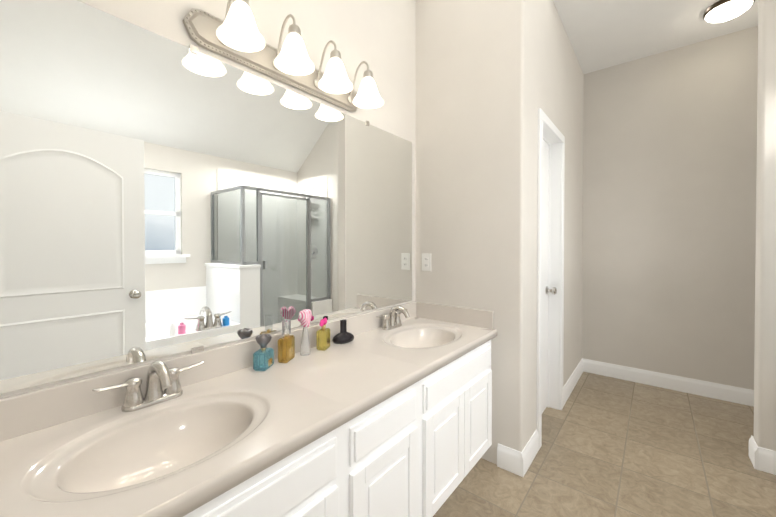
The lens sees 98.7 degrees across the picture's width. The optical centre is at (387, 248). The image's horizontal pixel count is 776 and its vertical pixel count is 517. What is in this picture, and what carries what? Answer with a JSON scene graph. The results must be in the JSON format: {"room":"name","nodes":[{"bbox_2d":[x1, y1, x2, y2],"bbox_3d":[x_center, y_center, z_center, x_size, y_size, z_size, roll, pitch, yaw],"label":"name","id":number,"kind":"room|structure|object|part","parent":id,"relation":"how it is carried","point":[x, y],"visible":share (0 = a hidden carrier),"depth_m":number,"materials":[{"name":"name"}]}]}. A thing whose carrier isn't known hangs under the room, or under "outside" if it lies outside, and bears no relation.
{"room":"bathroom","nodes":[
{"label":"bathroom","id":0,"kind":"room"},
{"bbox_2d":[0,0,415,397],"bbox_3d":[-0.483,-0.236,1.506,0.130,2.960,2.240,0,1,39],"label":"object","id":1,"kind":"object","parent":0,"point":[161,196],"depth_m":1.13,"materials":[{"name":"beige paint"}]},
{"bbox_2d":[182,0,383,111],"bbox_3d":[-0.344,-0.828,1.401,0.226,0.220,0.860,0,1,39],"label":"sconce","id":2,"kind":"object","parent":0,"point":[235,36],"visible":1,"depth_m":1.33,"materials":[{"name":"white glass"}]},
{"bbox_3d":[-0.545,-0.841,1.178,0.156,0.190,0.049,0,1,39],"label":"arm","id":3,"kind":"part","parent":2,"relation":"part of"},
{"bbox_3d":[-0.504,-0.778,1.145,0.156,0.118,0.156,0,1,39],"label":"lamp shade","id":4,"kind":"part","parent":2,"relation":"part of","materials":[{"name":"white glass"}]},
{"bbox_3d":[-0.504,-0.786,1.145,0.054,0.093,0.054,0,1,39],"label":"bulb","id":5,"kind":"part","parent":2,"relation":"part of","materials":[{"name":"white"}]},
{"bbox_3d":[-0.410,-0.842,1.347,0.156,0.190,0.049,0,1,39],"label":"arm","id":6,"kind":"part","parent":2,"relation":"part of"},
{"bbox_3d":[-0.368,-0.780,1.315,0.156,0.118,0.156,0,1,39],"label":"lamp shade","id":7,"kind":"part","parent":2,"relation":"part of","materials":[{"name":"white glass"}]},
{"bbox_3d":[-0.368,-0.788,1.315,0.054,0.093,0.054,0,1,39],"label":"bulb","id":8,"kind":"part","parent":2,"relation":"part of","materials":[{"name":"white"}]},
{"bbox_3d":[-0.274,-0.844,1.517,0.156,0.190,0.049,0,1,39],"label":"arm","id":9,"kind":"part","parent":2,"relation":"part of"},
{"bbox_3d":[-0.233,-0.782,1.484,0.156,0.118,0.156,0,1,39],"label":"lamp shade","id":10,"kind":"part","parent":2,"relation":"part of","materials":[{"name":"white glass"}]},
{"bbox_3d":[-0.233,-0.789,1.484,0.054,0.093,0.054,0,1,39],"label":"bulb","id":11,"kind":"part","parent":2,"relation":"part of","materials":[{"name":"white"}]},
{"bbox_3d":[-0.139,-0.846,1.686,0.156,0.190,0.049,0,1,39],"label":"arm","id":12,"kind":"part","parent":2,"relation":"part of"},
{"bbox_3d":[-0.098,-0.784,1.653,0.156,0.118,0.156,0,1,39],"label":"lamp shade","id":13,"kind":"part","parent":2,"relation":"part of","materials":[{"name":"white glass"}]},
{"bbox_2d":[415,0,529,463],"bbox_3d":[0.496,-0.242,2.080,0.700,2.960,0.120,0,1,39],"label":"wall","id":14,"kind":"structure","parent":0,"point":[472,151],"depth_m":1.96,"materials":[{"name":"paint"}]},
{"bbox_2d":[422,253,430,270],"bbox_3d":[0.252,0.089,2.195,0.070,0.114,0.008,0,1,39],"label":"electrical outlet plate","id":15,"kind":"object","parent":14,"relation":"attached to","point":[426,261],"visible":1,"depth_m":2.19,"materials":[{"name":"white plastic"}]},
{"bbox_2d":[497,443,520,475],"bbox_3d":[0.676,1.178,1.864,0.130,0.125,0.015,0,1,39],"label":"baseboard","id":16,"kind":"structure","parent":14,"relation":"attached to","point":[508,459],"depth_m":1.86,"materials":[{"name":"white wood"}]},
{"bbox_2d":[528,0,583,440],"bbox_3d":[1.330,-0.248,2.658,0.120,2.960,1.825,0,1,39],"label":"wall","id":17,"kind":"structure","parent":0,"point":[556,87],"depth_m":2.53,"materials":[{"name":"paint"}]},
{"bbox_2d":[520,429,538,476],"bbox_3d":[0.824,1.177,1.933,0.015,0.125,0.308,0,1,39],"label":"baseboard","id":18,"kind":"structure","parent":17,"relation":"attached to","point":[530,450],"depth_m":1.90,"materials":[{"name":"white wood"}]},
{"bbox_2d":[542,140,556,412],"bbox_3d":[1.082,0.214,2.356,0.106,2.018,0.567,0,1,39],"label":"closet door","id":19,"kind":"structure","parent":17,"relation":"in","point":[546,290],"depth_m":2.52,"materials":[{"name":"white wood"}]},
{"bbox_2d":[536,108,564,448],"bbox_3d":[1.137,0.189,2.311,0.018,2.094,0.689,0,1,39],"label":"door frame","id":20,"kind":"structure","parent":17,"relation":"attached to","point":[545,120],"depth_m":2.07,"materials":[{"name":"white wood"}]},
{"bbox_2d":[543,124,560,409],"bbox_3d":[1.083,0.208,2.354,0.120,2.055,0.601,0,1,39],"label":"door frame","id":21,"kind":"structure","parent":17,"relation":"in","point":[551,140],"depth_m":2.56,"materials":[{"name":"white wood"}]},
{"bbox_2d":[563,359,582,406],"bbox_3d":[1.652,1.167,2.967,0.015,0.125,0.963,0,1,39],"label":"baseboard","id":22,"kind":"structure","parent":17,"relation":"attached to","point":[571,383],"depth_m":2.89,"materials":[{"name":"white wood"}]},
{"bbox_2d":[433,371,775,516],"bbox_3d":[1.155,1.269,1.455,2.770,0.050,4.185,0,1,39],"label":"floor","id":23,"kind":"structure","parent":0,"point":[612,447],"depth_m":1.90,"materials":[{"name":"tile"}]},
{"bbox_2d":[0,301,496,516],"bbox_3d":[-0.203,0.805,1.324,0.563,0.882,1.946,0,1,39],"label":"bathroom vanity","id":24,"kind":"object","parent":23,"relation":"on","point":[372,419],"visible":1,"depth_m":1.01,"materials":[{"name":"white wood"}]},
{"bbox_2d":[92,361,203,411],"bbox_3d":[-0.680,0.402,0.991,0.151,0.134,0.286,0,1,39],"label":"faucet","id":25,"kind":"object","parent":24,"relation":"on","point":[160,375],"visible":1,"depth_m":0.99,"materials":[{"name":"silver metal"}]},
{"bbox_2d":[253,333,273,370],"bbox_3d":[-0.485,0.398,1.300,0.059,0.134,0.074,0,1,7],"label":"perfume","id":26,"kind":"object","parent":24,"relation":"on","point":[263,358],"visible":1,"depth_m":1.27,"materials":[{"name":"teal glass"}]},
{"bbox_2d":[278,319,294,362],"bbox_3d":[-0.421,0.380,1.385,0.043,0.170,0.074,0,1,11],"label":"perfume","id":27,"kind":"object","parent":24,"relation":"on","point":[286,347],"visible":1,"depth_m":1.37,"materials":[{"name":"orange"}]},
{"bbox_2d":[298,309,311,355],"bbox_3d":[-0.363,0.366,1.462,0.061,0.195,0.071,0,1,39],"label":"perfume","id":28,"kind":"object","parent":24,"relation":"on","point":[305,316],"visible":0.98,"depth_m":1.45,"materials":[{"name":"white"}]},
{"bbox_2d":[316,318,329,350],"bbox_3d":[-0.298,0.393,1.542,0.047,0.140,0.078,0,1,11],"label":"perfume","id":29,"kind":"object","parent":24,"relation":"on","point":[323,338],"visible":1,"depth_m":1.51,"materials":[{"name":"yellow glass"}]},
{"bbox_2d":[332,319,353,343],"bbox_3d":[-0.219,0.406,1.638,0.074,0.112,0.115,0,1,39],"label":"perfume","id":30,"kind":"object","parent":24,"relation":"on","point":[343,336],"visible":0.98,"depth_m":1.62,"materials":[{"name":"black glass"}]},
{"bbox_2d":[376,305,409,329],"bbox_3d":[0.061,0.392,1.916,0.151,0.134,0.286,0,1,39],"label":"faucet","id":31,"kind":"object","parent":24,"relation":"on","point":[391,319],"visible":1,"depth_m":1.91,"materials":[{"name":"silver metal"}]},
{"bbox_2d":[553,0,757,73],"bbox_3d":[1.155,-1.755,1.425,2.770,0.080,4.185,0,1,39],"label":"ceiling","id":32,"kind":"structure","parent":0,"point":[602,34],"depth_m":2.59,"materials":[{"name":"paint"}]},
{"bbox_2d":[703,0,754,22],"bbox_3d":[2.418,-1.687,2.371,0.260,0.075,0.260,0,1,39],"label":"ceiling light","id":33,"kind":"object","parent":32,"relation":"attached to","point":[719,11],"visible":1,"depth_m":2.33,"materials":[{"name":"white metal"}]},
{"bbox_2d":[582,26,757,389],"bbox_3d":[2.746,-0.249,2.771,1.950,2.960,0.120,0,1,39],"label":"wall","id":34,"kind":"structure","parent":0,"point":[669,198],"depth_m":2.90,"materials":[{"name":"paint"}]},
{"bbox_2d":[582,358,753,406],"bbox_3d":[2.657,1.169,2.770,1.830,0.125,0.015,0,1,39],"label":"baseboard","id":35,"kind":"structure","parent":34,"relation":"attached to","point":[739,395],"depth_m":2.90,"materials":[{"name":"white wood"}]},
{"bbox_2d":[754,0,775,450],"bbox_3d":[2.438,-0.238,1.662,0.805,2.960,0.125,0,1,39],"label":"wall","id":36,"kind":"structure","parent":0,"point":[765,366],"depth_m":1.85,"materials":[{"name":"paint"}]},
{"bbox_2d":[748,435,758,469],"bbox_3d":[2.118,1.177,1.933,0.015,0.125,0.155,0,1,39],"label":"baseboard","id":37,"kind":"structure","parent":36,"relation":"attached to","point":[753,453],"depth_m":1.90,"materials":[{"name":"white wood"}]},
{"bbox_2d":[758,447,775,474],"bbox_3d":[2.117,1.178,1.844,0.094,0.125,0.015,0,1,39],"label":"baseboard","id":38,"kind":"structure","parent":36,"relation":"attached to","point":[767,460],"depth_m":1.85,"materials":[{"name":"white wood"}]}
]}

